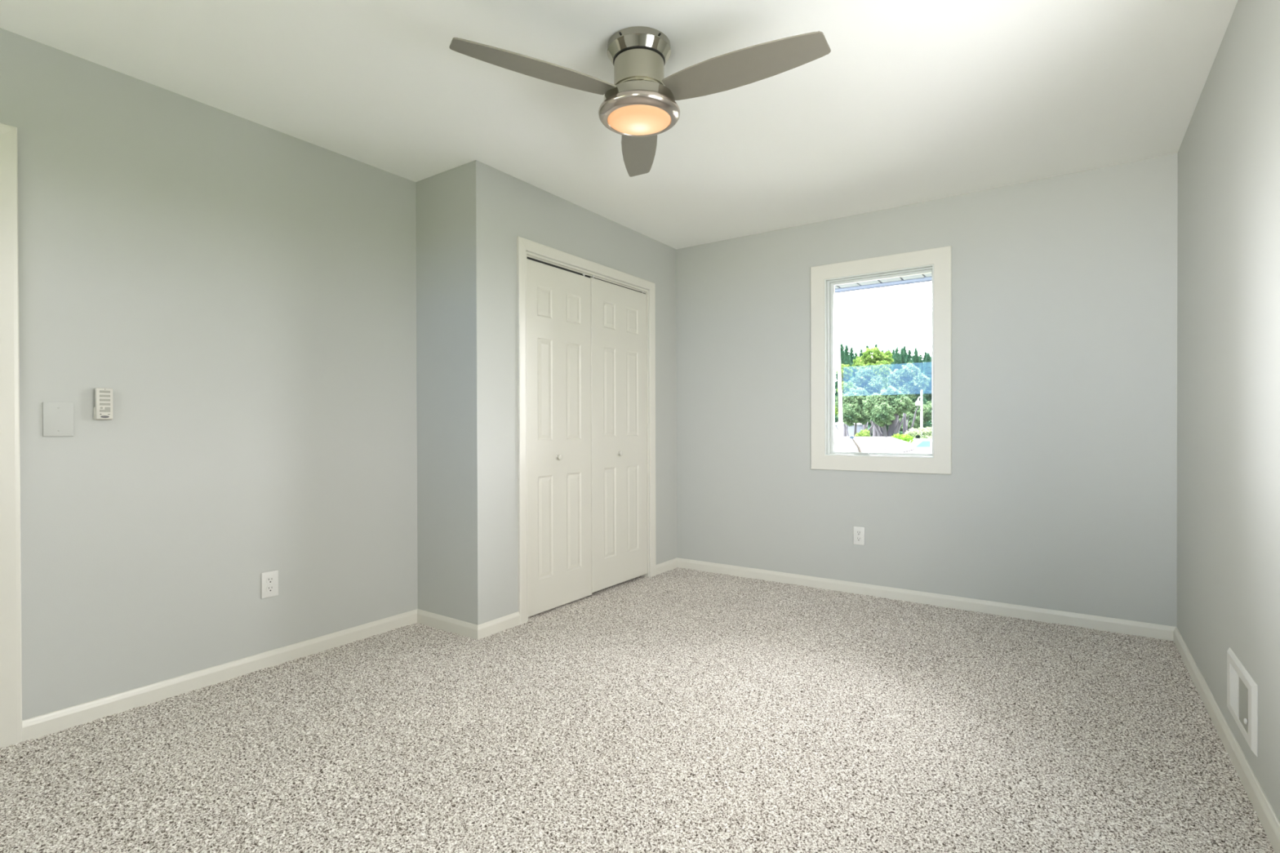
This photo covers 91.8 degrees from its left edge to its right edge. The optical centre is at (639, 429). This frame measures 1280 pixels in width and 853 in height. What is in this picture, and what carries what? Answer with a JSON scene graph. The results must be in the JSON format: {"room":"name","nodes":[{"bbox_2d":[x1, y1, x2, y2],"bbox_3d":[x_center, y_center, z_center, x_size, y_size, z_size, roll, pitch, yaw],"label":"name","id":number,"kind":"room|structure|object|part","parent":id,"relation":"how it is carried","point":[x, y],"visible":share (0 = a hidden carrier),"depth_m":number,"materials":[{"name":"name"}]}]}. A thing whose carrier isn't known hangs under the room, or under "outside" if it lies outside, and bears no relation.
{"room":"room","nodes":[
{"label":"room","id":0,"kind":"room"},
{"bbox_2d":[0,27,417,719],"bbox_3d":[-2.155,-0.113,2.234,0.120,2.500,3.039,0,0,35],"label":"wall","id":1,"kind":"structure","parent":0,"point":[242,291],"depth_m":2.58,"materials":[{"name":"paint"}]},
{"bbox_2d":[0,122,22,747],"bbox_3d":[-2.458,0.025,1.783,0.136,2.118,0.949,0,0,35],"label":"trim","id":2,"kind":"structure","parent":1,"relation":"attached to","point":[11,657],"depth_m":2.12,"materials":[{"name":"paint"}]},
{"bbox_2d":[42,401,73,436],"bbox_3d":[-2.084,-0.037,2.224,0.008,0.122,0.082,0,0,35],"label":"blank plate","id":3,"kind":"object","parent":1,"relation":"attached to","point":[57,417],"visible":1,"depth_m":2.22,"materials":[{"name":"paint"}]},
{"bbox_2d":[93,387,112,420],"bbox_3d":[-2.006,-0.095,2.322,0.026,0.118,0.054,0,0,35],"label":"remote","id":4,"kind":"object","parent":1,"relation":"attached to","point":[103,409],"visible":1,"depth_m":2.31,"materials":[{"name":"beige plastic"}]},
{"bbox_2d":[22,608,417,742],"bbox_3d":[-1.685,1.048,2.798,0.014,0.090,1.590,0,0,35],"label":"baseboard","id":5,"kind":"structure","parent":1,"relation":"attached to","point":[34,727],"depth_m":2.57,"materials":[{"name":"paint"}]},
{"bbox_2d":[261,569,278,599],"bbox_3d":[-1.677,0.701,2.813,0.008,0.117,0.073,0,0,35],"label":"wall outlet","id":6,"kind":"object","parent":1,"relation":"attached to","point":[269,580],"visible":1,"depth_m":2.81,"materials":[{"name":"white plastic"}]},
{"bbox_2d":[266,576,274,583],"bbox_3d":[-1.675,0.682,2.811,0.002,0.028,0.034,0,0,35],"label":"receptacle","id":7,"kind":"object","parent":6,"relation":"attached to","point":[269,580],"depth_m":2.81,"materials":[{"name":"white plastic"}]},
{"bbox_2d":[266,585,274,591],"bbox_3d":[-1.675,0.721,2.812,0.002,0.028,0.034,0,0,35],"label":"receptacle","id":8,"kind":"object","parent":6,"relation":"attached to","point":[268,588],"depth_m":2.81,"materials":[{"name":"white plastic"}]},
{"bbox_2d":[415,160,491,625],"bbox_3d":[-1.102,-0.122,3.407,0.720,2.500,0.090,0,0,35],"label":"wall","id":9,"kind":"structure","parent":0,"point":[452,206],"depth_m":3.27,"materials":[{"name":"paint"}]},
{"bbox_2d":[417,608,477,639],"bbox_3d":[-1.031,1.043,3.304,0.511,0.090,0.014,0,0,35],"label":"baseboard","id":10,"kind":"structure","parent":9,"relation":"attached to","point":[461,628],"depth_m":3.29,"materials":[{"name":"paint"}]},
{"bbox_2d":[489,166,676,620],"bbox_3d":[-0.290,-0.128,4.034,0.100,2.500,1.865,0,0,35],"label":"wall","id":11,"kind":"structure","parent":0,"point":[517,207],"depth_m":3.51,"materials":[{"name":"paint"}]},
{"bbox_2d":[477,611,519,639],"bbox_3d":[-0.746,1.042,3.278,0.014,0.090,0.296,0,0,35],"label":"baseboard","id":12,"kind":"structure","parent":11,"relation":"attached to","point":[511,620],"depth_m":3.27,"materials":[{"name":"paint"}]},
{"bbox_2d":[526,258,591,617],"bbox_3d":[-0.469,0.035,3.700,0.067,2.031,0.571,0,0,35],"label":"door","id":13,"kind":"structure","parent":11,"relation":"in","point":[559,475],"depth_m":3.68,"materials":[{"name":"paint"}]},
{"bbox_3d":[-0.476,0.162,3.662,0.036,0.033,0.033,0,0,35],"label":"knob","id":14,"kind":"part","parent":13,"relation":"part of","materials":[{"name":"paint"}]},
{"bbox_2d":[516,236,656,624],"bbox_3d":[-0.319,0.004,3.978,0.116,2.124,1.355,0,0,35],"label":"trim","id":15,"kind":"structure","parent":11,"relation":"attached to","point":[523,245],"depth_m":3.50,"materials":[{"name":"paint"}]},
{"bbox_2d":[590,275,647,592],"bbox_3d":[-0.126,0.022,4.194,0.067,2.028,0.624,0,0,35],"label":"door","id":16,"kind":"structure","parent":11,"relation":"in","point":[618,313],"depth_m":4.16,"materials":[{"name":"paint"}]},
{"bbox_3d":[-0.133,0.159,4.157,0.036,0.033,0.033,0,0,35],"label":"knob","id":17,"kind":"part","parent":16,"relation":"part of","materials":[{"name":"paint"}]},
{"bbox_2d":[655,557,677,574],"bbox_3d":[0.200,1.032,4.644,0.014,0.090,0.318,0,0,35],"label":"baseboard","id":18,"kind":"structure","parent":11,"relation":"attached to","point":[672,564],"depth_m":4.63,"materials":[{"name":"paint"}]},
{"bbox_2d":[0,0,1238,249],"bbox_3d":[-0.237,-1.468,2.187,4.085,0.200,5.164,0,0,35],"label":"ceiling","id":19,"kind":"structure","parent":0,"point":[911,101],"depth_m":2.49,"materials":[{"name":"paint"}]},
{"bbox_2d":[448,26,831,177],"bbox_3d":[-0.133,-1.229,2.144,1.029,0.278,1.181,0,0,-30],"label":"ceiling fan","id":20,"kind":"object","parent":19,"relation":"hanging from","point":[638,107],"visible":1,"depth_m":2.10,"materials":[{"name":"silver metal"}]},
{"bbox_3d":[-0.341,-1.177,2.022,0.545,0.035,0.147,0,0,-30],"label":"blade","id":21,"kind":"part","parent":20,"relation":"part of","materials":[{"name":"silver metal"}]},
{"bbox_3d":[-0.003,-1.181,2.608,0.147,0.035,0.545,0,0,0],"label":"blade","id":22,"kind":"part","parent":20,"relation":"part of","materials":[{"name":"silver metal"}]},
{"bbox_3d":[0.335,-1.179,2.022,0.545,0.035,0.147,0,0,30],"label":"blade","id":23,"kind":"part","parent":20,"relation":"part of","materials":[{"name":"silver metal"}]},
{"bbox_2d":[0,567,1275,852],"bbox_3d":[-0.229,1.219,2.202,4.085,0.305,5.164,0,0,35],"label":"floor","id":24,"kind":"structure","parent":0,"point":[677,710],"depth_m":2.10,"materials":[{"name":"carpet"}]},
{"bbox_2d":[835,436,915,453],"bbox_3d":[0.097,0.201,7.515,6.800,0.199,3.938,0,0,35],"label":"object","id":25,"kind":"structure","parent":0,"point":[867,444],"depth_m":5.90,"materials":[{"name":"white"}]},
{"bbox_2d":[675,152,1177,626],"bbox_3d":[1.303,-0.133,4.168,3.807,2.500,0.170,0,0,35],"label":"wall","id":26,"kind":"structure","parent":0,"point":[1060,493],"depth_m":3.57,"materials":[{"name":"paint"}]},
{"bbox_2d":[853,526,864,545],"bbox_3d":[1.408,0.683,3.993,0.073,0.117,0.008,0,0,35],"label":"wall outlet","id":27,"kind":"object","parent":26,"relation":"attached to","point":[858,531],"visible":1,"depth_m":3.99,"materials":[{"name":"white plastic"}]},
{"bbox_2d":[856,530,861,535],"bbox_3d":[1.407,0.664,3.991,0.034,0.028,0.002,0,0,35],"label":"receptacle","id":28,"kind":"object","parent":27,"relation":"attached to","point":[858,532],"depth_m":3.99,"materials":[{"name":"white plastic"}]},
{"bbox_2d":[856,536,861,541],"bbox_3d":[1.407,0.703,3.991,0.034,0.028,0.002,0,0,35],"label":"receptacle","id":29,"kind":"object","parent":27,"relation":"attached to","point":[858,538],"depth_m":3.99,"materials":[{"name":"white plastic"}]},
{"bbox_2d":[810,245,951,474],"bbox_3d":[1.544,-0.412,3.990,0.851,1.354,0.185,0,0,35],"label":"window","id":30,"kind":"structure","parent":26,"relation":"in","point":[936,261],"depth_m":3.92,"materials":[{"name":"paint"}]},
{"bbox_3d":[1.401,0.103,4.008,0.062,0.096,0.020,0,0,8],"label":"crank arm","id":31,"kind":"part","parent":30,"relation":"part of","materials":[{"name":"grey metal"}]},
{"bbox_3d":[1.526,-0.411,3.964,0.646,1.149,0.052,0,0,35],"label":"frame","id":32,"kind":"part","parent":30,"relation":"part of","materials":[{"name":"white plastic"}]},
{"bbox_3d":[1.534,-0.409,3.968,0.626,1.135,0.028,0,0,35],"label":"sash","id":33,"kind":"part","parent":30,"relation":"part of","materials":[{"name":"white plastic"}]},
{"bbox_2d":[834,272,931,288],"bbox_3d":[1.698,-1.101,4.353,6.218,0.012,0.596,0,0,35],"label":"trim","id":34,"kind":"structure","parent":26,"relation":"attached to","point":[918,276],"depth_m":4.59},
{"bbox_2d":[677,557,1175,641],"bbox_3d":[1.484,1.033,3.939,2.927,0.090,0.014,0,0,35],"label":"baseboard","id":35,"kind":"structure","parent":26,"relation":"attached to","point":[1156,631],"depth_m":3.68,"materials":[{"name":"paint"}]},
{"bbox_2d":[1177,0,1279,821],"bbox_3d":[1.332,-0.116,1.007,0.160,2.500,4.994,0,0,35],"label":"wall","id":36,"kind":"structure","parent":0,"point":[1228,215],"depth_m":2.06,"materials":[{"name":"paint"}]},
{"bbox_2d":[1173,626,1279,852],"bbox_3d":[1.309,1.048,1.129,0.014,0.090,4.834,0,0,35],"label":"baseboard","id":37,"kind":"structure","parent":36,"relation":"attached to","point":[1270,823],"depth_m":1.96,"materials":[{"name":"paint"}]},
{"bbox_2d":[1226,647,1257,756],"bbox_3d":[1.861,0.831,1.929,0.018,0.204,0.371,0,0,35],"label":"air vent","id":38,"kind":"object","parent":36,"relation":"in","point":[1242,689],"visible":1,"depth_m":1.88,"materials":[{"name":"white plastic"}]},
{"label":"outside","id":39,"kind":"structure","parent":0,"visible":0},
{"bbox_3d":[56.958,2.654,82.215,320.000,0.150,320.000,0,0,35],"label":"ground","id":40,"kind":"structure","parent":39,"visible":0},
{"bbox_2d":[835,330,848,436],"bbox_3d":[16.126,-2.516,49.972,1.200,10.973,0.369,0,0,0],"label":"utility pole","id":41,"kind":"object","parent":40,"relation":"on","point":[839,375],"visible":0.84,"depth_m":49.87,"materials":[{"name":"metal"}]},
{"bbox_2d":[835,341,853,422],"bbox_3d":[23.725,-3.888,72.958,4.123,13.433,4.241,0,0,-38],"label":"conifer tree","id":42,"kind":"object","parent":40,"relation":"on","point":[842,352],"visible":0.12,"depth_m":72.72,"materials":[{"name":"green plant"}]},
{"bbox_2d":[835,364,855,436],"bbox_3d":[20.063,-1.791,61.042,2.301,9.375,2.046,0,0,35],"label":"tree","id":43,"kind":"object","parent":40,"relation":"on","point":[847,371],"visible":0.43,"depth_m":60.56,"materials":[{"name":"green plant"}]},
{"bbox_2d":[844,342,852,381],"bbox_3d":[29.014,-4.892,87.101,4.702,15.289,4.825,0,0,13],"label":"conifer tree","id":44,"kind":"object","parent":40,"relation":"on","point":[847,358],"visible":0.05,"depth_m":86.76,"materials":[{"name":"green plant"}]},
{"bbox_2d":[835,420,862,436],"bbox_3d":[22.456,0.894,67.006,2.700,3.828,3.400,0,0,0],"label":"garden shed","id":45,"kind":"object","parent":40,"relation":"on","point":[851,429],"visible":0.08,"depth_m":65.50,"materials":[{"name":"grey"}]},
{"bbox_2d":[848,344,854,364],"bbox_3d":[34.515,-5.726,101.171,5.113,16.797,5.114,0,0,-28],"label":"conifer tree","id":46,"kind":"object","parent":40,"relation":"on","point":[851,350],"visible":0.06,"depth_m":100.88,"materials":[{"name":"green plant"}]},
{"bbox_2d":[835,386,871,436],"bbox_3d":[18.960,-0.435,55.644,3.385,6.741,3.190,0,0,35],"label":"shade tree","id":47,"kind":"object","parent":40,"relation":"on","point":[851,402],"visible":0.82,"depth_m":55.10,"materials":[{"name":"green plant"}]},
{"bbox_2d":[849,348,867,435],"bbox_3d":[27.029,-3.682,77.659,3.973,12.945,4.087,0,0,-43],"label":"conifer tree","id":48,"kind":"object","parent":40,"relation":"on","point":[855,353],"visible":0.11,"depth_m":77.48,"materials":[{"name":"green plant"}]},
{"bbox_2d":[858,346,863,362],"bbox_3d":[32.772,-4.914,91.798,4.693,15.260,4.816,0,0,32],"label":"conifer tree","id":49,"kind":"object","parent":40,"relation":"on","point":[860,354],"visible":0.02,"depth_m":91.62,"materials":[{"name":"green plant"}]},
{"bbox_2d":[854,428,870,436],"bbox_3d":[16.166,0.419,45.096,1.117,0.979,0.812,0,0,35],"label":"shrub","id":50,"kind":"object","parent":40,"relation":"on","point":[861,433],"visible":0.67,"depth_m":44.91,"materials":[{"name":"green plant"}]},
{"bbox_2d":[848,367,884,436],"bbox_3d":[23.611,-1.818,64.943,3.812,9.369,2.273,0,0,35],"label":"tree","id":51,"kind":"object","parent":40,"relation":"on","point":[872,384],"visible":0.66,"depth_m":64.31,"materials":[{"name":"green plant"}]},
{"bbox_2d":[866,340,878,435],"bbox_3d":[31.340,-4.599,82.387,4.651,14.731,4.521,0,0,-32],"label":"conifer tree","id":52,"kind":"object","parent":40,"relation":"on","point":[869,424],"visible":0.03,"depth_m":81.94,"materials":[{"name":"green plant"}]},
{"bbox_2d":[851,346,893,436],"bbox_3d":[26.866,-3.293,70.318,5.695,12.241,4.324,0,0,35],"label":"broadleaf tree","id":53,"kind":"object","parent":40,"relation":"on","point":[882,361],"visible":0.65,"depth_m":70.03,"materials":[{"name":"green plant"}]},
{"bbox_2d":[871,366,890,436],"bbox_3d":[28.875,-3.339,72.961,3.592,12.288,3.618,0,0,29],"label":"conifer tree","id":54,"kind":"object","parent":40,"relation":"on","point":[886,376],"visible":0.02,"depth_m":72.33,"materials":[{"name":"green plant"}]},
{"bbox_2d":[862,385,912,437],"bbox_3d":[20.214,-0.312,50.992,3.480,6.663,3.400,0,0,-10],"label":"shade tree","id":55,"kind":"object","parent":40,"relation":"on","point":[882,410],"visible":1,"depth_m":50.32,"materials":[{"name":"green plant"}]},
{"bbox_2d":[887,345,892,370],"bbox_3d":[34.906,-4.550,87.084,4.469,14.560,4.597,0,0,19],"label":"conifer tree","id":56,"kind":"object","parent":40,"relation":"on","point":[888,349],"visible":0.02,"depth_m":86.84,"materials":[{"name":"green plant"}]},
{"bbox_2d":[891,345,895,364],"bbox_3d":[41.328,-5.537,101.143,5.035,16.374,5.168,0,0,1],"label":"conifer tree","id":57,"kind":"object","parent":40,"relation":"on","point":[893,353],"visible":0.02,"depth_m":101.01,"materials":[{"name":"green plant"}]},
{"bbox_2d":[890,345,902,439],"bbox_3d":[32.190,-4.057,77.685,4.163,13.676,4.164,0,0,16],"label":"conifer tree","id":58,"kind":"object","parent":40,"relation":"on","point":[897,363],"visible":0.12,"depth_m":77.41,"materials":[{"name":"green plant"}]},
{"bbox_2d":[899,346,906,366],"bbox_3d":[38.751,-4.978,91.798,4.848,15.356,4.713,0,0,2],"label":"conifer tree","id":59,"kind":"object","parent":40,"relation":"on","point":[902,353],"visible":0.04,"depth_m":91.48,"materials":[{"name":"green plant"}]},
{"bbox_2d":[892,433,914,444],"bbox_3d":[15.211,0.565,35.971,1.230,0.718,0.685,0,0,35],"label":"shrub","id":60,"kind":"object","parent":40,"relation":"on","point":[905,437],"visible":0.62,"depth_m":35.79,"materials":[{"name":"green plant"}]},
{"bbox_2d":[902,344,907,360],"bbox_3d":[45.108,-6.143,105.877,5.533,17.532,5.392,0,0,13],"label":"conifer tree","id":61,"kind":"object","parent":40,"relation":"on","point":[904,346],"visible":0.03,"depth_m":105.60,"materials":[{"name":"green plant"}]},
{"bbox_2d":[886,362,929,440],"bbox_3d":[28.024,-2.087,64.837,4.275,9.883,2.413,0,0,29],"label":"tree","id":62,"kind":"object","parent":40,"relation":"on","point":[906,374],"visible":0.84,"depth_m":64.30,"materials":[{"name":"green plant"}]},
{"bbox_2d":[904,347,912,394],"bbox_3d":[35.778,-4.230,82.371,4.249,13.955,4.248,0,0,-35],"label":"conifer tree","id":63,"kind":"object","parent":40,"relation":"on","point":[908,358],"visible":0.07,"depth_m":82.20,"materials":[{"name":"green plant"}]},
{"bbox_2d":[903,427,919,438],"bbox_3d":[26.249,0.684,60.056,1.199,1.834,1.305,0,0,-21],"label":"shrub","id":64,"kind":"object","parent":40,"relation":"on","point":[910,432],"visible":0.51,"depth_m":59.83,"materials":[{"name":"green plant"}]},
{"bbox_2d":[898,400,931,431],"bbox_3d":[30.502,-0.291,68.234,4.544,6.263,3.375,0,0,35],"label":"shade tree","id":65,"kind":"object","parent":40,"relation":"on","point":[926,409],"visible":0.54,"depth_m":67.73,"materials":[{"name":"green plant"}]},
{"bbox_2d":[900,344,930,438],"bbox_3d":[32.404,-3.650,72.965,3.967,12.899,4.071,0,0,41],"label":"conifer tree","id":66,"kind":"object","parent":40,"relation":"on","point":[915,361],"visible":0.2,"depth_m":72.56,"materials":[{"name":"green plant"}]},
{"bbox_2d":[915,389,923,436],"bbox_3d":[28.561,-0.608,63.498,0.750,6.935,0.532,0,0,0],"label":"street lamp","id":67,"kind":"object","parent":40,"relation":"on","point":[917,402],"visible":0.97,"depth_m":63.41,"materials":[{"name":"grey"}]},
{"bbox_2d":[909,438,931,453],"bbox_3d":[25.673,1.814,55.008,4.850,2.000,1.845,0,0,0],"label":"parked car","id":68,"kind":"object","parent":40,"relation":"on","point":[920,445],"visible":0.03,"depth_m":54.10,"materials":[{"name":"white paint"}]},
{"bbox_2d":[919,351,924,374],"bbox_3d":[39.381,-4.204,87.081,4.210,13.831,4.211,0,0,-42],"label":"conifer tree","id":69,"kind":"object","parent":40,"relation":"on","point":[921,362],"visible":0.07,"depth_m":86.80,"materials":[{"name":"green plant"}]},
{"bbox_2d":[915,426,931,438],"bbox_3d":[28.951,0.754,62.370,2.344,2.112,1.496,0,0,35],"label":"shrub","id":70,"kind":"object","parent":40,"relation":"on","point":[920,430],"visible":0.46,"depth_m":62.40,"materials":[{"name":"green plant"}]},
{"bbox_2d":[922,349,927,368],"bbox_3d":[46.572,-5.343,101.157,5.036,15.950,4.895,0,0,-21],"label":"conifer tree","id":71,"kind":"object","parent":40,"relation":"on","point":[925,355],"visible":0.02,"depth_m":100.96,"materials":[{"name":"green plant"}]},
{"bbox_2d":[922,348,931,436],"bbox_3d":[36.124,-3.668,77.705,3.956,12.863,4.060,0,0,-7],"label":"conifer tree","id":72,"kind":"object","parent":40,"relation":"on","point":[927,371],"visible":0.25,"depth_m":77.31,"materials":[{"name":"green plant"}]},
{"bbox_3d":[0.067,-2.078,2.025,6.600,1.600,6.530,0,0,35],"label":"deck","id":73,"kind":"object","parent":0,"visible":0},
{"bbox_2d":[834,275,931,293],"bbox_3d":[1.887,-1.187,4.653,6.200,0.202,0.112,0,0,35],"label":"trim","id":74,"kind":"structure","parent":73,"relation":"attached to","point":[925,279],"depth_m":4.67,"materials":[{"name":"paint"}]}
]}

